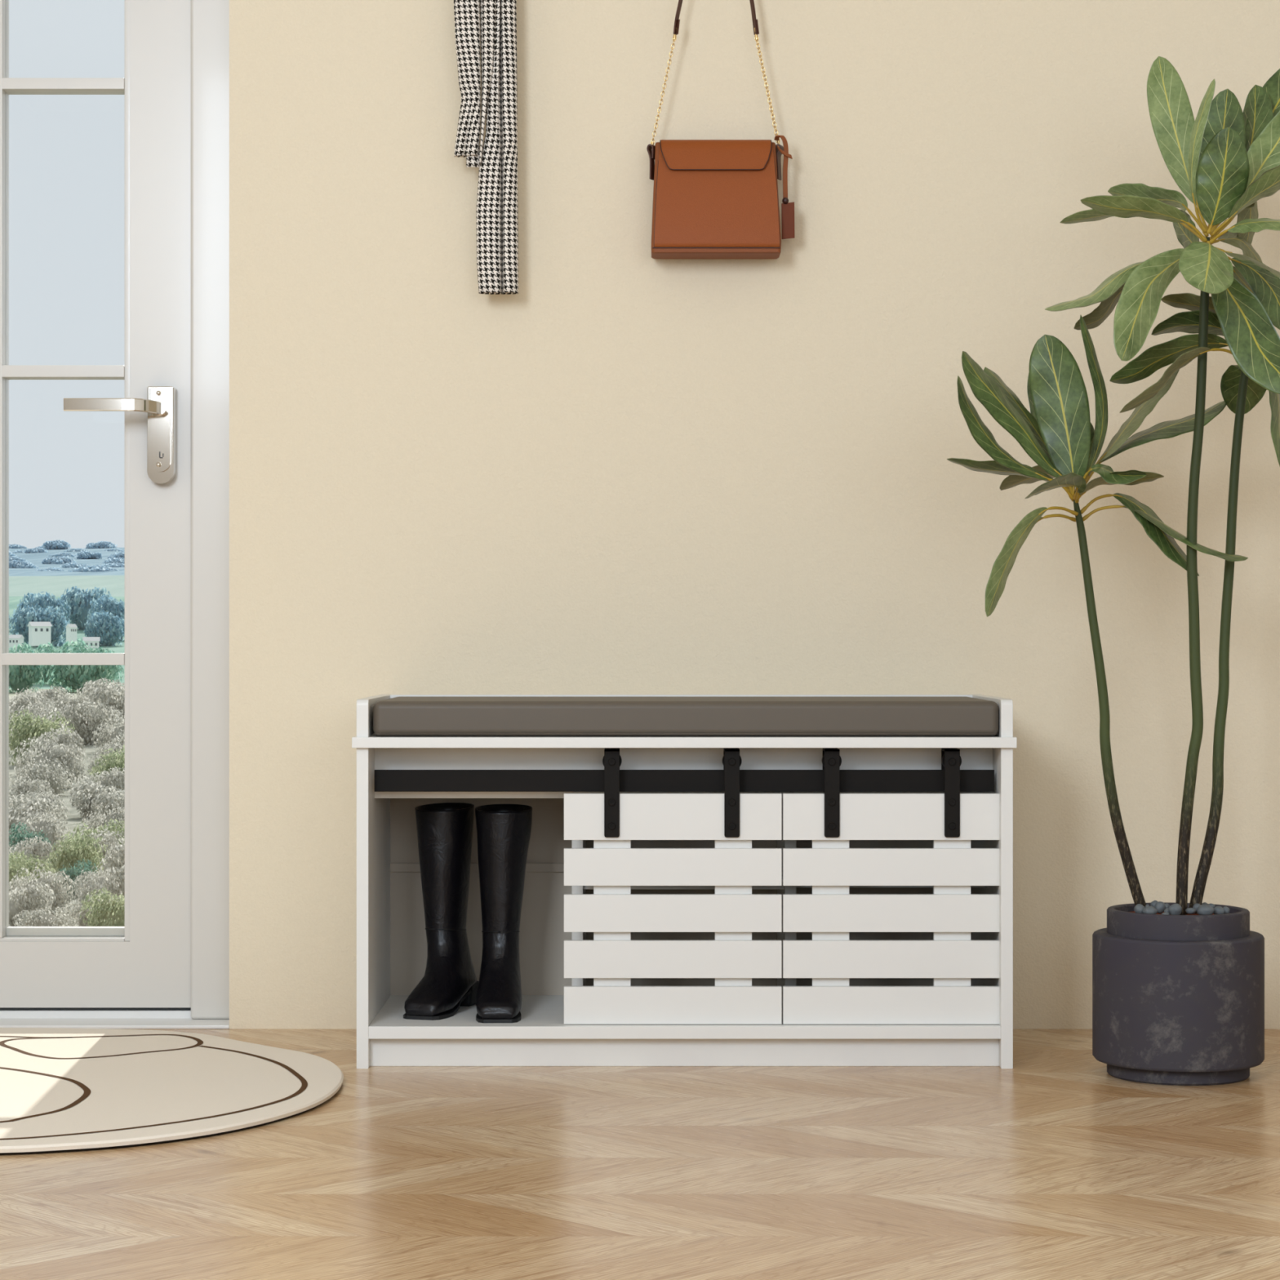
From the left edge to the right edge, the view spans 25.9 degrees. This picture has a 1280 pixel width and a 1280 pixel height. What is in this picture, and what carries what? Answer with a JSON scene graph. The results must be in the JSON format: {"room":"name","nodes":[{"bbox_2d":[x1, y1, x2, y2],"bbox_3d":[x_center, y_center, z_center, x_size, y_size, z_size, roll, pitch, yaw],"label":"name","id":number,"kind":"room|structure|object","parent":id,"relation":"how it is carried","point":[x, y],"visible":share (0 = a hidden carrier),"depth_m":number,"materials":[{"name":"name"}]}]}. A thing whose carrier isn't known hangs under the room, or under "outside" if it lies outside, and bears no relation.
{"room":"home entryway","nodes":[
{"label":"home entryway","id":0,"kind":"room"},
{"bbox_2d":[0,1028,1279,1279],"bbox_3d":[-0.050,0.687,1.550,4.900,0.080,6.500,0,0,0],"label":"floor","id":1,"kind":"structure","parent":0,"point":[1052,1165],"depth_m":3.36,"materials":[{"name":"brown wood"}]},
{"bbox_2d":[0,1027,343,1155],"bbox_3d":[-1.060,0.640,4.019,1.261,0.013,1.082,0,0,0],"label":"rug","id":2,"kind":"object","parent":1,"relation":"on","point":[62,1090],"visible":1,"depth_m":3.95,"materials":[{"name":"beige fabric"}]},
{"bbox_2d":[351,694,1017,1068],"bbox_3d":[0.067,0.368,4.396,1.002,0.557,0.412,0,0,0],"label":"storage bench","id":3,"kind":"object","parent":1,"relation":"on","point":[687,900],"visible":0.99,"depth_m":4.22,"materials":[{"name":"white paint"}]},
{"bbox_2d":[403,802,479,1020],"bbox_3d":[-0.322,0.423,4.380,0.099,0.321,0.213,0,0,17],"label":"boot","id":4,"kind":"object","parent":3,"relation":"on","point":[449,983],"visible":1,"depth_m":4.38,"materials":[{"name":"black leather"}]},
{"bbox_2d":[475,804,532,1022],"bbox_3d":[-0.215,0.423,4.344,0.094,0.321,0.215,0,0,-1],"label":"boot","id":5,"kind":"object","parent":3,"relation":"on","point":[503,830],"visible":1,"depth_m":4.35,"materials":[{"name":"black leather"}]},
{"bbox_2d":[373,696,998,736],"bbox_3d":[0.070,0.119,4.379,0.948,0.054,0.346,0,0,0],"label":"seat cushion","id":6,"kind":"object","parent":3,"relation":"on","point":[400,716],"visible":1,"depth_m":4.21,"materials":[{"name":"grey fabric"}]},
{"bbox_2d":[796,885,986,887],"bbox_3d":[0.394,0.381,4.471,0.302,0.017,0.202,0,0,0],"label":"shelf","id":7,"kind":"object","parent":3,"relation":"attached to","point":[797,886],"depth_m":4.37,"materials":[{"name":"white paint"}]},
{"bbox_2d":[946,56,1279,1085],"bbox_3d":[0.745,-0.126,4.116,0.584,1.545,0.357,0,0,0],"label":"potted plant","id":8,"kind":"object","parent":1,"relation":"on","point":[1178,1000],"visible":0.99,"depth_m":4.09,"materials":[{"name":"green plant"}]},
{"bbox_2d":[1133,903,1144,913],"bbox_3d":[0.734,0.396,4.091,0.016,0.016,0.014,0,0,0],"label":"pebble","id":9,"kind":"object","parent":8,"relation":"on","point":[1138,908],"visible":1,"depth_m":4.08,"materials":[{"name":"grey stone"}]},
{"bbox_2d":[1142,906,1157,914],"bbox_3d":[0.748,0.397,4.081,0.022,0.014,0.019,0,0,0],"label":"pebble","id":10,"kind":"object","parent":8,"relation":"on","point":[1149,909],"visible":1,"depth_m":4.07,"materials":[{"name":"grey stone"}]},
{"bbox_2d":[1154,901,1165,913],"bbox_3d":[0.770,0.396,4.120,0.016,0.018,0.015,0,0,0],"label":"pebble","id":11,"kind":"object","parent":8,"relation":"on","point":[1160,906],"visible":0.88,"depth_m":4.11,"materials":[{"name":"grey stone"}]},
{"bbox_2d":[1168,903,1182,915],"bbox_3d":[0.786,0.396,4.085,0.020,0.019,0.019,0,0,0],"label":"pebble","id":12,"kind":"object","parent":8,"relation":"on","point":[1175,908],"visible":0.92,"depth_m":4.08,"materials":[{"name":"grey stone"}]},
{"bbox_2d":[1185,907,1195,914],"bbox_3d":[0.813,0.400,4.111,0.015,0.009,0.013,0,0,0],"label":"pebble","id":13,"kind":"object","parent":8,"relation":"on","point":[1189,910],"visible":1,"depth_m":4.11,"materials":[{"name":"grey stone"}]},
{"bbox_2d":[1196,904,1214,915],"bbox_3d":[0.831,0.398,4.090,0.025,0.018,0.023,0,0,0],"label":"pebble","id":14,"kind":"object","parent":8,"relation":"on","point":[1203,909],"visible":0.88,"depth_m":4.08,"materials":[{"name":"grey stone"}]},
{"bbox_2d":[1213,906,1224,914],"bbox_3d":[0.854,0.400,4.105,0.017,0.014,0.016,0,0,0],"label":"pebble","id":15,"kind":"object","parent":8,"relation":"on","point":[1218,909],"visible":0.89,"depth_m":4.10,"materials":[{"name":"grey stone"}]},
{"bbox_2d":[229,0,1279,1028],"bbox_3d":[-0.050,-0.728,4.729,4.900,2.750,0.200,0,0,0],"label":"wall","id":16,"kind":"structure","parent":0,"point":[626,470],"depth_m":4.63,"materials":[{"name":"beige paint"}]},
{"bbox_2d":[0,0,191,1009],"bbox_3d":[-1.177,-0.457,4.688,0.834,2.171,0.154,0,0,0],"label":"door","id":17,"kind":"structure","parent":16,"relation":"in","point":[144,963],"depth_m":4.71,"materials":[{"name":"grey paint"}]},
{"bbox_2d":[0,1009,229,1028],"bbox_3d":[-1.178,0.688,4.878,0.990,0.118,0.501,0,0,0],"label":"door threshold","id":18,"kind":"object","parent":16,"relation":"attached to","point":[73,1019],"depth_m":4.69,"materials":[{"name":"white paint"}]},
{"bbox_2d":[191,0,229,1018],"bbox_3d":[-1.178,-0.486,4.749,0.990,2.254,0.102,0,0,0],"label":"trim","id":19,"kind":"structure","parent":16,"relation":"attached to","point":[210,19],"depth_m":4.70,"materials":[{"name":"grey paint"}]},
{"bbox_3d":[-0.250,-1.326,4.594,0.024,0.060,0.070,0,0,0],"label":"wall hook","id":20,"kind":"object","parent":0,"visible":0},
{"bbox_2d":[453,0,518,294],"bbox_3d":[-0.252,-0.952,4.563,0.105,0.767,0.033,0,0,0],"label":"scarf","id":21,"kind":"object","parent":20,"relation":"hanging from","point":[496,211],"visible":1,"depth_m":4.55,"materials":[{"name":"fabric"}]},
{"label":"outside","id":22,"kind":"structure","parent":0,"visible":0},
{"bbox_2d":[8,547,124,926],"bbox_3d":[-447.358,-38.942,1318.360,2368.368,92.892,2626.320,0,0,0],"label":"ground","id":23,"kind":"structure","parent":22,"point":[22,581],"depth_m":1111.41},
{"bbox_2d":[8,635,24,652],"bbox_3d":[-109.900,1.003,490.000,2.464,3.860,1.804,0,0,17],"label":"house","id":24,"kind":"structure","parent":23,"relation":"on","point":[15,640],"depth_m":489.35,"materials":[{"name":"white"}]},
{"bbox_2d":[8,543,26,548],"bbox_3d":[-538.350,-78.734,2388.745,24.282,7.631,18.524,0,0,13],"label":"tree","id":25,"kind":"object","parent":23,"relation":"on","point":[11,546],"visible":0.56,"depth_m":2382.92,"materials":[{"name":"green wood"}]},
{"bbox_2d":[8,555,29,561],"bbox_3d":[-384.837,-47.781,1700.264,18.363,7.565,24.072,0,0,-37],"label":"tree","id":26,"kind":"object","parent":23,"relation":"on","point":[11,558],"visible":0.25,"depth_m":1695.94,"materials":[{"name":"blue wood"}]},
{"bbox_2d":[8,854,34,886],"bbox_3d":[-3.995,1.538,17.607,0.311,0.359,0.370,0,0,-37],"label":"shrub","id":27,"kind":"object","parent":23,"relation":"on","point":[13,868],"visible":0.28,"depth_m":17.58,"materials":[{"name":"green plant"}]},
{"bbox_2d":[8,560,38,568],"bbox_3d":[-342.606,-40.315,1532.417,23.940,7.523,18.263,0,0,-18],"label":"tree","id":28,"kind":"object","parent":23,"relation":"on","point":[12,564],"visible":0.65,"depth_m":1528.05,"materials":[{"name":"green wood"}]},
{"bbox_2d":[8,642,44,693],"bbox_3d":[-85.722,4.840,385.052,6.783,9.295,7.892,0,0,-7],"label":"tree","id":29,"kind":"object","parent":23,"relation":"on","point":[20,677],"visible":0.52,"depth_m":382.97,"materials":[{"name":"green plant"}]},
{"bbox_2d":[8,685,48,712],"bbox_3d":[-19.812,2.167,90.895,1.936,1.333,2.137,0,0,29],"label":"shrub","id":30,"kind":"object","parent":23,"relation":"on","point":[32,686],"visible":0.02,"depth_m":90.74,"materials":[{"name":"grey plant"}]},
{"bbox_2d":[8,835,53,871],"bbox_3d":[-4.992,1.815,22.657,0.424,0.436,0.425,0,0,29],"label":"shrub","id":31,"kind":"object","parent":23,"relation":"on","point":[35,848],"visible":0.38,"depth_m":22.63,"materials":[{"name":"grey plant"}]},
{"bbox_2d":[8,773,54,799],"bbox_3d":[-8.333,2.127,37.957,0.701,0.631,0.843,0,0,14],"label":"shrub","id":32,"kind":"object","parent":23,"relation":"on","point":[33,785],"visible":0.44,"depth_m":37.80,"materials":[{"name":"grey plant"}]},
{"bbox_2d":[8,880,56,926],"bbox_3d":[-3.018,1.327,13.624,0.304,0.304,0.303,0,0,2],"label":"shrub","id":33,"kind":"object","parent":23,"relation":"on","point":[25,899],"visible":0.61,"depth_m":13.55,"materials":[{"name":"grey plant"}]},
{"bbox_2d":[8,685,57,734],"bbox_3d":[-15.353,1.949,70.087,1.851,1.608,1.538,0,0,-40],"label":"shrub","id":34,"kind":"object","parent":23,"relation":"on","point":[25,700],"visible":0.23,"depth_m":69.76,"materials":[{"name":"grey plant"}]},
{"bbox_2d":[8,822,57,862],"bbox_3d":[-5.522,1.911,25.043,0.519,0.539,0.508,0,0,5],"label":"shrub","id":35,"kind":"object","parent":23,"relation":"on","point":[18,835],"visible":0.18,"depth_m":25.01,"materials":[{"name":"green plant"}]},
{"bbox_2d":[8,793,58,841],"bbox_3d":[-6.565,1.975,29.691,0.772,0.660,0.774,0,0,-37],"label":"shrub","id":36,"kind":"object","parent":23,"relation":"on","point":[14,815],"visible":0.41,"depth_m":29.73,"materials":[{"name":"grey plant"}]},
{"bbox_2d":[8,849,58,879],"bbox_3d":[-4.230,1.636,19.134,0.509,0.373,0.427,0,0,19],"label":"shrub","id":37,"kind":"object","parent":23,"relation":"on","point":[28,863],"visible":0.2,"depth_m":19.09,"materials":[{"name":"green plant"}]},
{"bbox_2d":[24,547,48,553],"bbox_3d":[-463.472,-67.619,2139.780,17.922,7.383,23.493,0,0,1],"label":"tree","id":38,"kind":"object","parent":23,"relation":"on","point":[33,549],"visible":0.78,"depth_m":2132.39,"materials":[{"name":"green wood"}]},
{"bbox_2d":[8,604,69,646],"bbox_3d":[-133.317,-1.589,618.464,14.482,12.342,10.490,0,0,-17],"label":"tree","id":39,"kind":"object","parent":23,"relation":"on","point":[21,620],"visible":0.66,"depth_m":616.93,"materials":[{"name":"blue plant"}]},
{"bbox_2d":[8,790,70,826],"bbox_3d":[-7.101,2.035,32.087,0.949,0.618,0.788,0,0,15],"label":"shrub","id":40,"kind":"object","parent":23,"relation":"on","point":[56,814],"visible":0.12,"depth_m":32.17,"materials":[{"name":"grey plant"}]},
{"bbox_2d":[27,622,52,645],"bbox_3d":[-107.857,-1.115,500.000,3.808,4.325,2.788,0,0,-29],"label":"house","id":41,"kind":"structure","parent":23,"relation":"on","point":[39,633],"depth_m":499.00,"materials":[{"name":"white"}]},
{"bbox_2d":[8,702,71,737],"bbox_3d":[-12.647,2.024,58.852,1.354,1.412,1.351,0,0,43],"label":"shrub","id":42,"kind":"object","parent":23,"relation":"on","point":[40,713],"visible":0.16,"depth_m":58.96,"materials":[{"name":"grey plant"}]},
{"bbox_2d":[10,806,71,852],"bbox_3d":[-5.874,1.926,27.121,0.702,0.607,0.584,0,0,-39],"label":"shrub","id":43,"kind":"object","parent":23,"relation":"on","point":[46,824],"visible":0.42,"depth_m":27.07,"materials":[{"name":"grey plant"}]},
{"bbox_2d":[8,862,74,917],"bbox_3d":[-3.193,1.371,14.829,0.351,0.381,0.422,0,0,-31],"label":"shrub","id":44,"kind":"object","parent":23,"relation":"on","point":[56,886],"visible":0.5,"depth_m":14.77,"materials":[{"name":"grey plant"}]},
{"bbox_2d":[8,708,77,765],"bbox_3d":[-11.651,2.018,53.773,1.235,1.426,1.473,0,0,30],"label":"shrub","id":45,"kind":"object","parent":23,"relation":"on","point":[37,730],"visible":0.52,"depth_m":53.50,"materials":[{"name":"green plant"}]},
{"bbox_2d":[9,758,76,795],"bbox_3d":[-9.007,2.154,42.101,1.099,0.788,0.913,0,0,-26],"label":"shrub","id":46,"kind":"object","parent":23,"relation":"on","point":[43,773],"visible":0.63,"depth_m":41.93,"materials":[{"name":"grey plant"}]},
{"bbox_2d":[17,591,71,637],"bbox_3d":[-142.241,-3.759,663.926,11.425,15.566,15.774,0,0,-43],"label":"tree","id":47,"kind":"object","parent":23,"relation":"on","point":[42,601],"visible":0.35,"depth_m":661.39,"materials":[{"name":"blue plant"}]},
{"bbox_2d":[13,904,76,926],"bbox_3d":[-2.694,1.294,12.565,0.274,0.207,0.329,0,0,-24],"label":"shrub","id":48,"kind":"object","parent":23,"relation":"on","point":[41,919],"visible":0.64,"depth_m":12.52,"materials":[{"name":"grey plant"}]},
{"bbox_2d":[22,788,67,815],"bbox_3d":[-7.629,2.120,35.361,0.679,0.494,0.818,0,0,33],"label":"shrub","id":49,"kind":"object","parent":23,"relation":"on","point":[51,797],"visible":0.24,"depth_m":35.39,"materials":[{"name":"grey plant"}]},
{"bbox_2d":[13,725,85,768],"bbox_3d":[-10.559,2.111,49.922,1.128,1.130,1.130,0,0,33],"label":"shrub","id":50,"kind":"object","parent":23,"relation":"on","point":[66,739],"visible":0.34,"depth_m":49.84,"materials":[{"name":"grey plant"}]},
{"bbox_2d":[28,684,71,711],"bbox_3d":[-17.677,2.049,82.538,1.610,1.430,1.596,0,0,3],"label":"shrub","id":51,"kind":"object","parent":23,"relation":"on","point":[51,693],"visible":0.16,"depth_m":82.18,"materials":[{"name":"grey plant"}]},
{"bbox_2d":[35,567,66,570],"bbox_3d":[-303.924,-33.992,1439.306,18.208,7.500,23.868,0,0,6],"label":"tree","id":52,"kind":"object","parent":23,"relation":"on","point":[50,568],"visible":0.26,"depth_m":1433.72,"materials":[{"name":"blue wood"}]},
{"bbox_2d":[35,641,66,684],"bbox_3d":[-87.495,4.451,413.458,6.133,8.422,7.137,0,0,-40],"label":"tree","id":53,"kind":"object","parent":23,"relation":"on","point":[48,650],"visible":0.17,"depth_m":413.08,"materials":[{"name":"green plant"}]},
{"bbox_2d":[13,734,88,787],"bbox_3d":[-9.570,2.100,45.402,1.055,1.127,1.270,0,0,-34],"label":"shrub","id":54,"kind":"object","parent":23,"relation":"on","point":[53,755],"visible":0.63,"depth_m":45.22,"materials":[{"name":"grey plant"}]},
{"bbox_2d":[41,539,71,549],"bbox_3d":[-486.160,-78.640,2319.544,24.376,10.041,31.953,0,0,-14],"label":"tree","id":55,"kind":"object","parent":23,"relation":"on","point":[54,544],"visible":0.96,"depth_m":2309.04,"materials":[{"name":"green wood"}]},
{"bbox_2d":[40,555,76,564],"bbox_3d":[-359.452,-47.724,1724.703,21.933,9.035,28.752,0,0,-3],"label":"tree","id":56,"kind":"object","parent":23,"relation":"on","point":[57,560],"visible":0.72,"depth_m":1715.10,"materials":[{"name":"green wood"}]},
{"bbox_2d":[48,552,76,556],"bbox_3d":[-404.636,-57.426,1954.339,26.424,8.304,20.158,0,0,-35],"label":"tree","id":57,"kind":"object","parent":23,"relation":"on","point":[60,554],"visible":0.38,"depth_m":1948.69,"materials":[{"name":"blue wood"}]},
{"bbox_2d":[45,693,91,726],"bbox_3d":[-15.873,2.079,76.929,1.458,1.236,1.461,0,0,-2],"label":"shrub","id":58,"kind":"object","parent":23,"relation":"on","point":[65,698],"visible":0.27,"depth_m":77.01,"materials":[{"name":"grey plant"}]},
{"bbox_2d":[65,623,77,644],"bbox_3d":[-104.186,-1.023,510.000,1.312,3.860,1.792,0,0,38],"label":"house","id":59,"kind":"structure","parent":23,"relation":"on","point":[71,628],"depth_m":509.46,"materials":[{"name":"white"}]},
{"bbox_2d":[60,562,89,568],"bbox_3d":[-316.732,-40.359,1554.787,15.519,6.393,20.343,0,0,40],"label":"tree","id":60,"kind":"object","parent":23,"relation":"on","point":[66,565],"visible":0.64,"depth_m":1550.22,"materials":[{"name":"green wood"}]},
{"bbox_2d":[53,859,97,898],"bbox_3d":[-3.543,1.549,17.527,0.347,0.344,0.340,0,0,11],"label":"shrub","id":61,"kind":"object","parent":23,"relation":"on","point":[72,874],"visible":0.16,"depth_m":17.47,"materials":[{"name":"green plant"}]},
{"bbox_2d":[63,548,88,551],"bbox_3d":[-438.364,-67.596,2170.310,25.357,7.969,19.344,0,0,20],"label":"tree","id":62,"kind":"object","parent":23,"relation":"on","point":[73,549],"visible":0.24,"depth_m":2165.97,"materials":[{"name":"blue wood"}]},
{"bbox_2d":[44,831,109,879],"bbox_3d":[-4.224,1.684,20.873,0.516,0.512,0.433,0,0,23],"label":"shrub","id":63,"kind":"object","parent":23,"relation":"on","point":[78,851],"visible":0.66,"depth_m":20.77,"materials":[{"name":"green plant"}]},
{"bbox_2d":[45,638,122,693],"bbox_3d":[-77.359,4.720,386.030,8.536,10.004,9.933,0,0,-38],"label":"tree","id":64,"kind":"object","parent":23,"relation":"on","point":[73,677],"visible":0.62,"depth_m":384.19,"materials":[{"name":"green plant"}]},
{"bbox_2d":[58,586,111,630],"bbox_3d":[-145.563,-6.344,732.871,16.755,15.736,12.136,0,0,-17],"label":"tree","id":65,"kind":"object","parent":23,"relation":"on","point":[80,606],"visible":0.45,"depth_m":729.77,"materials":[{"name":"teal plant"}]},
{"bbox_2d":[75,550,102,559],"bbox_3d":[-376.029,-57.479,1892.034,16.889,6.957,22.139,0,0,38],"label":"tree","id":66,"kind":"object","parent":23,"relation":"on","point":[86,554],"visible":0.97,"depth_m":1888.27,"materials":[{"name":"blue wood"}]},
{"bbox_2d":[69,864,111,905],"bbox_3d":[-3.151,1.463,16.087,0.331,0.331,0.398,0,0,35],"label":"shrub","id":67,"kind":"object","parent":23,"relation":"on","point":[92,882],"visible":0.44,"depth_m":16.03,"materials":[{"name":"grey plant"}]},
{"bbox_2d":[56,890,124,926],"bbox_3d":[-2.656,1.345,13.622,0.363,0.249,0.302,0,0,7],"label":"shrub","id":68,"kind":"object","parent":23,"relation":"on","point":[80,922],"visible":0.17,"depth_m":13.55,"materials":[{"name":"grey plant"}]},
{"bbox_2d":[82,636,100,651],"bbox_3d":[-94.629,1.478,480.000,2.912,4.015,2.132,0,0,-11],"label":"house","id":69,"kind":"structure","parent":23,"relation":"on","point":[89,640],"depth_m":479.18,"materials":[{"name":"white"}]},
{"bbox_2d":[58,699,124,745],"bbox_3d":[-12.471,2.050,63.712,1.579,1.391,1.583,0,0,4],"label":"shrub","id":70,"kind":"object","parent":23,"relation":"on","point":[86,726],"visible":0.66,"depth_m":63.27,"materials":[{"name":"grey plant"}]},
{"bbox_2d":[67,564,118,572],"bbox_3d":[-278.374,-33.932,1418.162,28.793,9.048,21.965,0,0,19],"label":"tree","id":71,"kind":"object","parent":23,"relation":"on","point":[97,567],"visible":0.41,"depth_m":1412.87,"materials":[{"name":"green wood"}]},
{"bbox_2d":[62,817,124,848],"bbox_3d":[-4.823,1.893,24.947,0.670,0.595,0.562,0,0,-38],"label":"shrub","id":72,"kind":"object","parent":23,"relation":"on","point":[118,828],"visible":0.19,"depth_m":24.89,"materials":[{"name":"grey plant"}]},
{"bbox_2d":[66,779,124,818],"bbox_3d":[-6.726,2.084,34.920,0.896,0.665,0.894,0,0,-16],"label":"shrub","id":73,"kind":"object","parent":23,"relation":"on","point":[87,792],"visible":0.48,"depth_m":34.79,"materials":[{"name":"grey plant"}]},
{"bbox_2d":[75,678,119,715],"bbox_3d":[-15.869,1.974,82.688,1.667,1.656,1.652,0,0,20],"label":"shrub","id":74,"kind":"object","parent":23,"relation":"on","point":[86,686],"visible":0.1,"depth_m":82.62,"materials":[{"name":"grey plant"}]},
{"bbox_2d":[71,766,124,803],"bbox_3d":[-7.440,2.112,38.527,0.816,0.720,0.814,0,0,-31],"label":"shrub","id":75,"kind":"object","parent":23,"relation":"on","point":[114,776],"visible":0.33,"depth_m":38.39,"materials":[{"name":"grey plant"}]},
{"bbox_2d":[85,540,117,548],"bbox_3d":[-452.764,-78.634,2348.791,24.698,10.174,32.376,0,0,41],"label":"tree","id":76,"kind":"object","parent":23,"relation":"on","point":[100,544],"visible":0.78,"depth_m":2340.26,"materials":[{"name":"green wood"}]},
{"bbox_2d":[80,885,124,926],"bbox_3d":[-2.339,1.254,12.384,0.266,0.322,0.317,0,0,32],"label":"shrub","id":77,"kind":"object","parent":23,"relation":"on","point":[113,914],"visible":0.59,"depth_m":12.31,"materials":[{"name":"green plant"}]},
{"bbox_2d":[80,828,124,875],"bbox_3d":[-4.399,1.797,22.829,0.543,0.522,0.544,0,0,-20],"label":"shrub","id":78,"kind":"object","parent":23,"relation":"on","point":[110,842],"visible":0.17,"depth_m":22.69,"materials":[{"name":"grey plant"}]},
{"bbox_2d":[81,800,124,834],"bbox_3d":[-5.578,1.982,29.570,0.657,0.561,0.546,0,0,36],"label":"shrub","id":79,"kind":"object","parent":23,"relation":"on","point":[118,814],"visible":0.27,"depth_m":29.47,"materials":[{"name":"grey plant"}]},
{"bbox_2d":[82,677,124,702],"bbox_3d":[-17.190,2.062,91.032,2.012,1.694,2.030,0,0,23],"label":"shrub","id":80,"kind":"object","parent":23,"relation":"on","point":[103,679],"visible":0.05,"depth_m":90.62,"materials":[{"name":"grey plant"}]},
{"bbox_2d":[83,610,124,646],"bbox_3d":[-118.666,-1.152,618.212,9.331,10.573,12.883,0,0,-27],"label":"tree","id":81,"kind":"object","parent":23,"relation":"on","point":[108,628],"visible":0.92,"depth_m":614.83,"materials":[{"name":"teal plant"}]},
{"bbox_2d":[86,681,124,728],"bbox_3d":[-13.162,1.924,70.447,1.728,1.772,1.732,0,0,-19],"label":"shrub","id":82,"kind":"object","parent":23,"relation":"on","point":[106,695],"visible":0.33,"depth_m":69.88,"materials":[{"name":"grey plant"}]},
{"bbox_2d":[86,744,124,782],"bbox_3d":[-7.759,2.082,41.746,1.154,1.035,0.968,0,0,23],"label":"shrub","id":83,"kind":"object","parent":23,"relation":"on","point":[119,762],"visible":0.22,"depth_m":41.59,"materials":[{"name":"green plant"}]},
{"bbox_2d":[86,736,124,777],"bbox_3d":[-9.049,2.170,49.191,1.460,0.975,1.213,0,0,-11],"label":"shrub","id":84,"kind":"object","parent":23,"relation":"on","point":[116,745],"visible":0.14,"depth_m":48.95,"materials":[{"name":"grey plant"}]},
{"bbox_2d":[87,595,124,640],"bbox_3d":[-125.874,-3.392,664.150,11.901,14.386,16.431,0,0,-8],"label":"tree","id":85,"kind":"object","parent":23,"relation":"on","point":[116,607],"visible":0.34,"depth_m":659.29,"materials":[{"name":"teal plant"}]},
{"bbox_2d":[90,789,124,822],"bbox_3d":[-6.039,2.030,32.319,0.704,0.616,0.706,0,0,-18],"label":"shrub","id":86,"kind":"object","parent":23,"relation":"on","point":[105,799],"visible":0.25,"depth_m":32.09,"materials":[{"name":"grey plant"}]},
{"bbox_2d":[90,817,124,843],"bbox_3d":[-5.066,1.976,27.178,0.637,0.495,0.638,0,0,30],"label":"shrub","id":87,"kind":"object","parent":23,"relation":"on","point":[115,822],"visible":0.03,"depth_m":27.20,"materials":[{"name":"grey plant"}]},
{"bbox_2d":[91,713,124,751],"bbox_3d":[-10.928,2.100,58.922,1.268,1.087,1.054,0,0,40],"label":"shrub","id":88,"kind":"object","parent":23,"relation":"on","point":[113,733],"visible":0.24,"depth_m":58.74,"materials":[{"name":"grey plant"}]},
{"bbox_2d":[96,844,124,877],"bbox_3d":[-3.566,1.609,19.388,0.510,0.466,0.509,0,0,35],"label":"shrub","id":89,"kind":"object","parent":23,"relation":"on","point":[116,860],"visible":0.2,"depth_m":19.18,"materials":[{"name":"grey plant"}]},
{"bbox_2d":[98,864,124,899],"bbox_3d":[-2.727,1.368,14.845,0.389,0.409,0.388,0,0,43],"label":"shrub","id":90,"kind":"object","parent":23,"relation":"on","point":[116,884],"visible":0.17,"depth_m":14.68,"materials":[{"name":"grey plant"}]},
{"bbox_2d":[102,730,124,753],"bbox_3d":[-9.877,2.165,54.127,1.202,0.911,0.999,0,0,-38],"label":"shrub","id":91,"kind":"object","parent":23,"relation":"on","point":[122,740],"visible":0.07,"depth_m":53.92,"materials":[{"name":"grey plant"}]},
{"bbox_2d":[102,557,124,563],"bbox_3d":[-328.069,-47.733,1749.619,28.024,8.807,21.378,0,0,-38],"label":"tree","id":92,"kind":"object","parent":23,"relation":"on","point":[114,560],"visible":0.32,"depth_m":1742.96,"materials":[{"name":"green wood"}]},
{"bbox_2d":[102,562,124,567],"bbox_3d":[-296.068,-40.341,1567.207,21.839,6.863,16.660,0,0,36],"label":"tree","id":93,"kind":"object","parent":23,"relation":"on","point":[117,564],"visible":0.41,"depth_m":1562.76,"materials":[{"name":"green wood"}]},
{"bbox_2d":[104,648,124,684],"bbox_3d":[-79.408,4.820,411.286,6.691,7.057,6.095,0,0,-16],"label":"tree","id":94,"kind":"object","parent":23,"relation":"on","point":[116,677],"visible":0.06,"depth_m":412.12,"materials":[{"name":"green plant"}]},
{"bbox_2d":[106,551,124,558],"bbox_3d":[-353.036,-57.395,1924.715,28.925,9.090,22.066,0,0,15],"label":"tree","id":95,"kind":"object","parent":23,"relation":"on","point":[121,554],"visible":0.1,"depth_m":1919.41,"materials":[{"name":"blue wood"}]},
{"bbox_3d":[0.125,-1.345,4.594,0.024,0.060,0.070,0,0,0],"label":"wall hook","id":96,"kind":"object","parent":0,"visible":0},
{"bbox_2d":[646,0,795,258],"bbox_3d":[0.133,-0.989,4.574,0.243,0.714,0.075,0,0,0],"label":"handbag","id":97,"kind":"object","parent":96,"relation":"hanging from","point":[713,198],"visible":1,"depth_m":4.55,"materials":[{"name":"brown leather"}]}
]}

